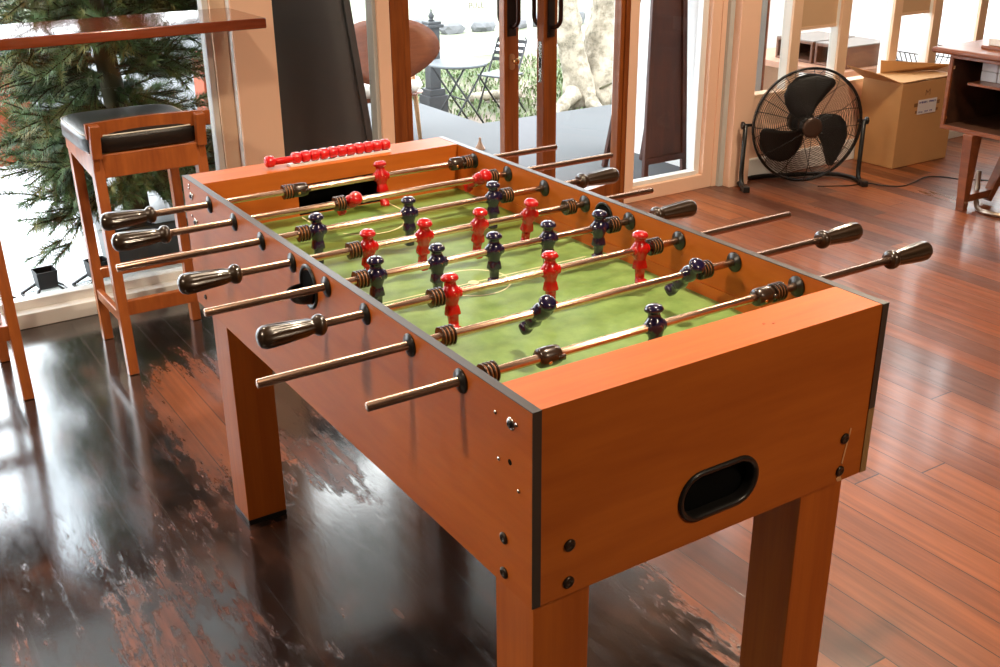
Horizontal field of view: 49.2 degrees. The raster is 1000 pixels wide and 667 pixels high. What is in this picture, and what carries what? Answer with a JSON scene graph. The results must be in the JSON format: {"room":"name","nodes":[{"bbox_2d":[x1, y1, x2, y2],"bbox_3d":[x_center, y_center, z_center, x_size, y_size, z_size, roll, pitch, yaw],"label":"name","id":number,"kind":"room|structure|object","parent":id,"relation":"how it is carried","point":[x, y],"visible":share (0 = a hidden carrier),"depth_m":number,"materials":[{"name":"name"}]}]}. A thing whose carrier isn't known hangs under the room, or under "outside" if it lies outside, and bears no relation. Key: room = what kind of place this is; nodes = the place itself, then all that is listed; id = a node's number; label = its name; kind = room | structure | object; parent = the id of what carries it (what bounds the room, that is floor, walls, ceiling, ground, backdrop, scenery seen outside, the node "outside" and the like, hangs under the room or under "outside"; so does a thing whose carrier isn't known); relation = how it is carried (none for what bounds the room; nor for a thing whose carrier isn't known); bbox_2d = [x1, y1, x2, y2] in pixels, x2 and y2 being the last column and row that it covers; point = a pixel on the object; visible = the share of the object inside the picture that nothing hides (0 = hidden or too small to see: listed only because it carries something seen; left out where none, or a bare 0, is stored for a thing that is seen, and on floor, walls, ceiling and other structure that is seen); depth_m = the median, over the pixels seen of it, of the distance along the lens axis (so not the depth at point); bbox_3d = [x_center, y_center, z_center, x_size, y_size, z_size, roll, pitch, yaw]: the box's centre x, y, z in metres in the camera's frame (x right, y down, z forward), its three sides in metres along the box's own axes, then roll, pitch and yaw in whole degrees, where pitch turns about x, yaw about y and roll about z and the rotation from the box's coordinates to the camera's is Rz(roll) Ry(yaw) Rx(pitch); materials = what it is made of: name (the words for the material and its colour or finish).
{"room":"common room","nodes":[
{"label":"common room","id":0,"kind":"room"},
{"bbox_2d":[0,165,102,293],"bbox_3d":[-4.204,-0.288,5.081,4.020,0.320,4.420,-15,27,-30],"label":"floor","id":1,"kind":"structure","parent":0,"point":[15,246],"depth_m":4.90,"materials":[{"name":"paint"}]},
{"bbox_2d":[0,53,208,166],"bbox_3d":[-2.807,-1.298,6.305,3.253,0.550,0.436,-19,29,-37],"label":"wall","id":2,"kind":"structure","parent":0,"point":[200,85],"depth_m":6.17,"materials":[{"name":"paint"}]},
{"bbox_2d":[58,159,161,205],"bbox_3d":[-1.854,-0.862,5.937,0.830,0.022,2.232,-15,27,-30],"label":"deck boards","id":3,"kind":"object","parent":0,"point":[150,197],"depth_m":5.53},
{"bbox_2d":[207,0,284,168],"bbox_3d":[-0.968,-1.592,3.829,0.220,2.950,0.135,-15,27,-30],"label":"wall pillar","id":4,"kind":"structure","parent":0,"point":[245,61],"depth_m":4.07,"materials":[{"name":"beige paint"}]},
{"bbox_2d":[4,34,679,222],"bbox_3d":[-1.619,-1.991,9.002,13.000,0.320,9.040,-15,27,-30],"label":"floor","id":5,"kind":"structure","parent":0,"point":[580,133],"depth_m":6.85,"materials":[{"name":"grey concrete"}]},
{"bbox_2d":[0,0,215,269],"bbox_3d":[-1.568,-1.073,4.376,1.128,1.633,1.068,-15,27,-30],"label":"conifer","id":6,"kind":"object","parent":5,"relation":"on","point":[65,73],"visible":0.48,"depth_m":4.20,"materials":[{"name":"green plant"}]},
{"bbox_2d":[93,199,192,262],"bbox_3d":[-1.469,-0.395,4.574,0.358,0.229,0.357,-15,27,-30],"label":"pot","id":7,"kind":"object","parent":5,"relation":"on","point":[160,248],"depth_m":4.43,"materials":[{"name":"plastic"}]},
{"bbox_2d":[271,0,372,156],"bbox_3d":[-0.833,-0.918,4.601,0.595,1.165,0.368,-15,27,-30],"label":"sign","id":8,"kind":"object","parent":5,"relation":"on","point":[323,100],"visible":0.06,"depth_m":4.47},
{"bbox_2d":[354,20,439,138],"bbox_3d":[-0.787,-1.533,6.575,0.670,0.740,0.597,-15,27,-30],"label":"shell chair","id":9,"kind":"object","parent":5,"relation":"on","point":[424,44],"visible":0.26,"depth_m":6.42,"materials":[{"name":"brown wood"}]},
{"bbox_2d":[475,137,484,150],"bbox_3d":[-0.118,-1.122,6.441,0.064,0.074,0.064,-15,27,-30],"label":"door stop","id":10,"kind":"object","parent":5,"relation":"on","point":[479,146],"visible":0.92,"depth_m":6.43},
{"bbox_2d":[601,0,687,177],"bbox_3d":[0.782,-1.523,5.735,0.300,1.354,0.368,-15,27,-30],"label":"sign","id":11,"kind":"object","parent":5,"relation":"on","point":[664,138],"visible":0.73,"depth_m":5.71,"materials":[{"name":"brown wood"}]},
{"bbox_2d":[755,0,770,91],"bbox_3d":[1.317,-1.976,5.665,0.298,2.230,0.022,-15,27,-30],"label":"screen panel","id":12,"kind":"object","parent":5,"relation":"on","point":[765,12],"visible":0.02,"depth_m":5.90,"materials":[{"name":"beige wood"}]},
{"bbox_2d":[763,47,876,89],"bbox_3d":[1.885,-1.444,6.655,0.520,0.462,0.870,-15,27,-30],"label":"shelf","id":13,"kind":"object","parent":5,"relation":"on","point":[771,62],"visible":0.02,"depth_m":6.53,"materials":[{"name":"beige paint"}]},
{"bbox_2d":[775,31,854,63],"bbox_3d":[1.892,-1.723,6.559,0.360,0.126,0.285,-15,27,-30],"label":"wooden crate","id":14,"kind":"object","parent":13,"relation":"on","point":[808,40],"visible":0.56,"depth_m":6.54,"materials":[{"name":"wood"}]},
{"bbox_2d":[814,37,880,69],"bbox_3d":[2.044,-1.631,6.342,0.360,0.126,0.235,-15,27,-30],"label":"wooden crate","id":15,"kind":"object","parent":13,"relation":"on","point":[861,51],"visible":0.5,"depth_m":6.27,"materials":[{"name":"brown wood"}]},
{"bbox_2d":[896,44,949,62],"bbox_3d":[2.599,-1.482,6.677,0.406,0.503,0.235,-15,27,-30],"label":"wire basket","id":16,"kind":"object","parent":5,"relation":"on","point":[938,44],"visible":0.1,"depth_m":6.55,"materials":[{"name":"metal"}]},
{"bbox_2d":[0,136,999,666],"bbox_3d":[1.877,0.686,2.246,11.000,0.040,6.960,-15,27,-30],"label":"floor","id":17,"kind":"structure","parent":0,"point":[125,542],"depth_m":2.73,"materials":[{"name":"brown wood"}]},
{"bbox_2d":[0,240,34,399],"bbox_3d":[-1.725,-0.206,3.333,0.393,0.808,0.477,-15,27,-30],"label":"bar stool","id":18,"kind":"object","parent":17,"relation":"on","point":[9,325],"visible":1,"depth_m":3.32,"materials":[{"name":"brown wood"}]},
{"bbox_2d":[60,104,210,374],"bbox_3d":[-1.175,-0.350,3.658,0.393,0.808,0.477,-15,27,-30],"label":"bar stool","id":19,"kind":"object","parent":17,"relation":"on","point":[138,139],"visible":0.9,"depth_m":3.47,"materials":[{"name":"brown wood"}]},
{"bbox_2d":[60,104,194,152],"bbox_3d":[-1.205,-0.676,3.551,0.380,0.070,0.396,-15,27,-30],"label":"seat cushion","id":20,"kind":"object","parent":19,"relation":"on","point":[168,133],"depth_m":3.43,"materials":[{"name":"black leather"}]},
{"bbox_2d":[99,136,932,666],"bbox_3d":[-0.032,0.179,2.274,1.260,0.903,1.432,-16,28,-32],"label":"foosball table","id":21,"kind":"object","parent":17,"relation":"on","point":[581,387],"visible":1,"depth_m":1.83,"materials":[{"name":"laminate"}]},
{"bbox_2d":[286,264,317,308],"bbox_3d":[-0.358,-0.080,1.940,0.043,0.084,0.075,-15,27,-30],"label":"cup","id":22,"kind":"object","parent":21,"relation":"on","point":[307,274],"depth_m":1.94,"materials":[{"name":"black plastic"}]},
{"bbox_2d":[737,67,988,192],"bbox_3d":[2.173,-1.079,5.547,1.976,0.600,0.277,-3,23,-6],"label":"floor fan","id":23,"kind":"object","parent":17,"relation":"on","point":[802,96],"visible":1,"depth_m":5.42,"materials":[{"name":"black metal"}]},
{"bbox_2d":[847,60,948,168],"bbox_3d":[2.158,-1.203,5.920,0.580,0.533,0.271,-15,27,-30],"label":"cardboard box","id":24,"kind":"object","parent":17,"relation":"on","point":[902,103],"visible":0.98,"depth_m":5.85,"materials":[{"name":"brown cardboard"}]},
{"bbox_2d":[932,39,999,210],"bbox_3d":[2.611,-0.828,4.792,0.557,0.727,1.395,-15,27,-30],"label":"desk","id":25,"kind":"object","parent":17,"relation":"on","point":[971,105],"visible":1,"depth_m":5.08,"materials":[{"name":"brown wood"}]},
{"bbox_2d":[967,81,999,90],"bbox_3d":[2.639,-1.006,4.662,0.458,0.011,1.140,-15,27,-30],"label":"shelf","id":26,"kind":"object","parent":25,"relation":"attached to","point":[984,84],"depth_m":4.94,"materials":[{"name":"brown wood"}]},
{"bbox_2d":[980,71,998,82],"bbox_3d":[2.289,-1.188,5.024,0.130,0.044,0.080,-15,27,-30],"label":"paper packet","id":27,"kind":"object","parent":25,"relation":"on","point":[987,76],"visible":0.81,"depth_m":4.99,"materials":[{"name":"white paper"}]},
{"bbox_2d":[982,63,999,72],"bbox_3d":[2.288,-1.229,5.006,0.130,0.044,0.080,-15,27,-30],"label":"paper packet","id":28,"kind":"object","parent":27,"relation":"on","point":[986,67],"visible":0.5,"depth_m":4.97,"materials":[{"name":"white paper"}]},
{"bbox_2d":[981,37,999,50],"bbox_3d":[2.276,-1.311,4.941,0.100,0.048,0.145,-15,27,-30],"label":"stand","id":29,"kind":"object","parent":25,"relation":"on","point":[994,42],"visible":1,"depth_m":4.94,"materials":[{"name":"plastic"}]},
{"bbox_2d":[973,170,999,217],"bbox_3d":[2.578,-0.631,5.053,0.700,0.165,0.265,4,24,11],"label":"tube","id":30,"kind":"object","parent":17,"relation":"on","point":[977,207],"visible":0.97,"depth_m":5.14,"materials":[{"name":"metal"}]},
{"bbox_2d":[611,0,698,168],"bbox_3d":[1.054,-2.220,5.732,0.350,2.630,0.950,-15,27,-30],"label":"wall","id":31,"kind":"structure","parent":0,"point":[693,5],"depth_m":6.02,"materials":[{"name":"paint"}]},
{"bbox_2d":[710,0,761,186],"bbox_3d":[1.131,-2.132,5.045,0.190,2.950,0.175,-15,27,-30],"label":"wall column","id":32,"kind":"structure","parent":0,"point":[741,19],"depth_m":5.37,"materials":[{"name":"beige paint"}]},
{"bbox_2d":[749,69,947,158],"bbox_3d":[-0.052,-1.843,4.394,11.000,2.950,0.130,-15,27,-30],"label":"wall","id":33,"kind":"structure","parent":0,"point":[858,86],"depth_m":5.82,"materials":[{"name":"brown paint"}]},
{"bbox_2d":[0,0,225,329],"bbox_3d":[-2.156,-1.084,3.340,2.485,2.480,0.315,-15,27,-30],"label":"window","id":34,"kind":"structure","parent":33,"relation":"in","point":[53,305],"depth_m":4.03,"materials":[{"name":"white paint"}]},
{"bbox_2d":[20,265,67,296],"bbox_3d":[-1.707,-0.190,4.106,0.165,0.107,0.162,-17,28,-33],"label":"spotlight","id":35,"kind":"object","parent":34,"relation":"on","point":[45,277],"visible":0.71,"depth_m":4.09,"materials":[{"name":"black metal"}]},
{"bbox_2d":[31,265,57,289],"bbox_3d":[-1.707,-0.210,4.098,0.076,0.064,0.076,-17,28,-33],"label":"hood","id":36,"kind":"object","parent":35,"relation":"attached to","point":[44,277],"depth_m":4.08,"materials":[{"name":"black metal"}]},
{"bbox_2d":[72,256,107,286],"bbox_3d":[-1.546,-0.233,4.201,0.165,0.107,0.162,-19,29,-37],"label":"spotlight","id":37,"kind":"object","parent":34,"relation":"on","point":[103,260],"visible":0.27,"depth_m":4.20,"materials":[{"name":"black metal"}]},
{"bbox_2d":[83,256,107,277],"bbox_3d":[-1.546,-0.252,4.193,0.076,0.064,0.076,-19,29,-37],"label":"hood","id":38,"kind":"object","parent":37,"relation":"attached to","point":[103,261],"depth_m":4.18,"materials":[{"name":"black metal"}]},
{"bbox_2d":[0,8,265,50],"bbox_3d":[-2.287,-0.611,3.027,3.347,0.300,0.363,-15,27,-30],"label":"countertop","id":39,"kind":"structure","parent":33,"relation":"attached to","point":[16,36],"depth_m":3.51,"materials":[{"name":"brown wood"}]},
{"bbox_2d":[365,0,394,143],"bbox_3d":[-0.665,-1.441,4.104,0.495,2.450,0.075,-15,27,-30],"label":"window","id":40,"kind":"structure","parent":33,"relation":"in","point":[377,11],"depth_m":4.36,"materials":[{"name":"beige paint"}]},
{"bbox_2d":[402,0,520,163],"bbox_3d":[-0.167,-1.508,4.415,0.556,2.300,0.169,-15,27,-30],"label":"door","id":41,"kind":"structure","parent":33,"relation":"in","point":[508,11],"depth_m":4.67,"materials":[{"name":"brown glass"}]},
{"bbox_2d":[389,0,630,202],"bbox_3d":[0.056,-1.630,4.530,1.222,2.450,0.075,-15,27,-30],"label":"door frame","id":42,"kind":"structure","parent":33,"relation":"attached to","point":[395,6],"depth_m":4.46,"materials":[{"name":"brown wood"}]},
{"bbox_2d":[532,0,625,201],"bbox_3d":[0.359,-1.615,4.654,0.169,2.300,0.558,20,31,40],"label":"door","id":43,"kind":"structure","parent":33,"relation":"in","point":[546,22],"depth_m":4.75,"materials":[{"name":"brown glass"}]},
{"bbox_2d":[624,0,722,203],"bbox_3d":[0.806,-1.826,4.972,0.563,2.450,0.075,-15,27,-30],"label":"window","id":44,"kind":"structure","parent":33,"relation":"in","point":[698,175],"depth_m":5.33,"materials":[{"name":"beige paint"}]},
{"bbox_2d":[754,0,803,98],"bbox_3d":[1.355,-2.158,5.207,0.360,2.035,0.070,-15,27,-30],"label":"window","id":45,"kind":"structure","parent":33,"relation":"in","point":[793,9],"depth_m":5.56,"materials":[{"name":"beige paint"}]},
{"bbox_2d":[825,0,852,85],"bbox_3d":[1.660,-2.238,5.387,0.365,2.035,0.070,-15,27,-30],"label":"window","id":46,"kind":"structure","parent":33,"relation":"in","point":[839,35],"depth_m":5.75,"materials":[{"name":"beige paint"}]},
{"bbox_2d":[801,0,838,30],"bbox_3d":[1.628,-2.349,5.321,0.295,1.677,0.011,-15,27,-30],"label":"window blind","id":47,"kind":"object","parent":46,"relation":"attached to","point":[817,14],"visible":0.84,"depth_m":5.63,"materials":[{"name":"beige paint"}]},
{"bbox_2d":[747,130,965,180],"bbox_3d":[2.932,-1.280,6.622,4.025,0.110,0.025,-15,27,-30],"label":"baseboard","id":48,"kind":"structure","parent":33,"relation":"attached to","point":[756,167],"depth_m":5.81,"materials":[{"name":"white paint"}]},
{"bbox_2d":[843,0,903,84],"bbox_3d":[1.986,-2.323,5.579,0.410,2.035,0.070,-15,27,-30],"label":"window","id":49,"kind":"structure","parent":33,"relation":"in","point":[893,9],"depth_m":5.94,"materials":[{"name":"beige paint"}]},
{"bbox_2d":[917,0,943,62],"bbox_3d":[2.303,-2.406,5.766,0.345,2.035,0.070,-15,27,-30],"label":"window","id":50,"kind":"structure","parent":33,"relation":"in","point":[931,23],"depth_m":6.13,"materials":[{"name":"beige paint"}]},
{"bbox_2d":[902,0,930,15],"bbox_3d":[2.271,-2.525,5.697,0.275,1.662,0.011,-15,27,-30],"label":"window blind","id":51,"kind":"object","parent":50,"relation":"attached to","point":[910,7],"visible":0.9,"depth_m":6.01,"materials":[{"name":"beige paint"}]},
{"bbox_2d":[938,0,988,69],"bbox_3d":[2.622,-2.490,5.955,0.415,2.035,0.070,-15,27,-30],"label":"window","id":52,"kind":"structure","parent":33,"relation":"in","point":[978,9],"depth_m":6.32,"materials":[{"name":"beige paint"}]},
{"bbox_2d":[767,0,999,75],"bbox_3d":[3.521,-3.311,8.227,4.550,2.630,0.150,-15,27,-30],"label":"window","id":53,"kind":"structure","parent":0,"point":[867,16],"depth_m":8.28,"materials":[{"name":"white paint"}]},
{"label":"outside","id":54,"kind":"structure","parent":0,"visible":0},
{"bbox_2d":[412,47,562,122],"bbox_3d":[-2.068,-1.657,10.921,22.000,0.300,8.200,-15,27,-30],"label":"garden","id":55,"kind":"object","parent":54,"point":[487,57],"depth_m":14.10,"materials":[{"name":"green plant"}]},
{"bbox_2d":[419,9,448,112],"bbox_3d":[-0.744,-2.973,12.067,0.240,1.195,0.240,-15,27,-30],"label":"post","id":56,"kind":"object","parent":55,"relation":"on","point":[433,95],"visible":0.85,"depth_m":12.09,"materials":[{"name":"grey paint"}]},
{"bbox_2d":[428,57,487,122],"bbox_3d":[-0.438,-2.508,11.573,0.630,0.727,0.630,-15,27,-30],"label":"bistro table","id":57,"kind":"object","parent":55,"relation":"on","point":[457,63],"visible":0.81,"depth_m":11.43,"materials":[{"name":"grey metal"}]},
{"bbox_2d":[469,90,521,102],"bbox_3d":[-0.050,-2.860,13.127,0.644,0.140,0.136,-6,24,-13],"label":"fallen log","id":58,"kind":"object","parent":55,"relation":"on","point":[496,93],"visible":0.5,"depth_m":13.06,"materials":[{"name":"beige wood"}]},
{"bbox_2d":[477,37,527,111],"bbox_3d":[0.023,-2.915,12.379,0.422,0.846,0.455,16,28,34],"label":"folding chair","id":59,"kind":"object","parent":55,"relation":"on","point":[495,73],"visible":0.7,"depth_m":12.44,"materials":[{"name":"metal"}]},
{"bbox_2d":[412,53,607,122],"bbox_3d":[0.440,-3.243,14.075,8.397,0.090,3.675,-15,27,-30],"label":"undergrowth","id":60,"kind":"object","parent":55,"relation":"on","point":[459,94],"visible":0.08,"depth_m":13.82,"materials":[{"name":"green plant"}]},
{"bbox_2d":[556,0,614,111],"bbox_3d":[1.158,-4.632,11.934,1.897,4.667,1.389,-15,27,-30],"label":"tree","id":61,"kind":"object","parent":55,"relation":"on","point":[586,65],"visible":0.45,"depth_m":12.40,"materials":[{"name":"beige plant"}]},
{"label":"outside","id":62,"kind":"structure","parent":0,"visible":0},
{"bbox_2d":[0,0,591,48],"bbox_3d":[-5.675,-8.915,27.937,60.000,0.300,26.800,-15,27,-30],"label":"sky","id":63,"kind":"structure","parent":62,"point":[443,11],"depth_m":20.89,"materials":[{"name":"white"}]},
{"bbox_2d":[411,17,425,22],"bbox_3d":[-1.361,-5.104,18.267,0.378,0.389,0.386,3,23,9],"label":"bush","id":64,"kind":"object","parent":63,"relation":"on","point":[417,19],"visible":0.16,"depth_m":18.15,"materials":[{"name":"white plant"}]},
{"bbox_2d":[439,22,465,34],"bbox_3d":[-0.818,-5.184,18.566,0.521,0.244,0.321,-15,27,-30],"label":"bush","id":65,"kind":"object","parent":63,"relation":"on","point":[449,28],"visible":0.83,"depth_m":18.42,"materials":[{"name":"white plant"}]},
{"bbox_2d":[470,17,495,31],"bbox_3d":[-0.286,-5.311,18.798,0.349,0.286,0.458,10,25,22],"label":"bush","id":66,"kind":"object","parent":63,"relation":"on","point":[482,24],"visible":0.89,"depth_m":18.68,"materials":[{"name":"white plant"}]},
{"bbox_2d":[518,17,526,28],"bbox_3d":[0.249,-5.409,19.047,0.484,0.262,0.350,-15,27,-30],"label":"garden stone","id":67,"kind":"object","parent":63,"relation":"on","point":[523,24],"visible":0.29,"depth_m":18.98,"materials":[{"name":"white stone"}]},
{"bbox_2d":[579,9,584,23],"bbox_3d":[1.320,-5.647,19.548,0.511,0.374,0.331,-15,27,-30],"label":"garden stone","id":68,"kind":"object","parent":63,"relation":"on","point":[582,14],"visible":0.21,"depth_m":19.46,"materials":[{"name":"white stone"}]},
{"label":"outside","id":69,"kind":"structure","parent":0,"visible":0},
{"bbox_2d":[440,34,583,58],"bbox_3d":[-4.563,-3.293,14.425,22.000,0.030,1.000,-15,27,-30],"label":"path","id":70,"kind":"structure","parent":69,"point":[482,49],"depth_m":16.83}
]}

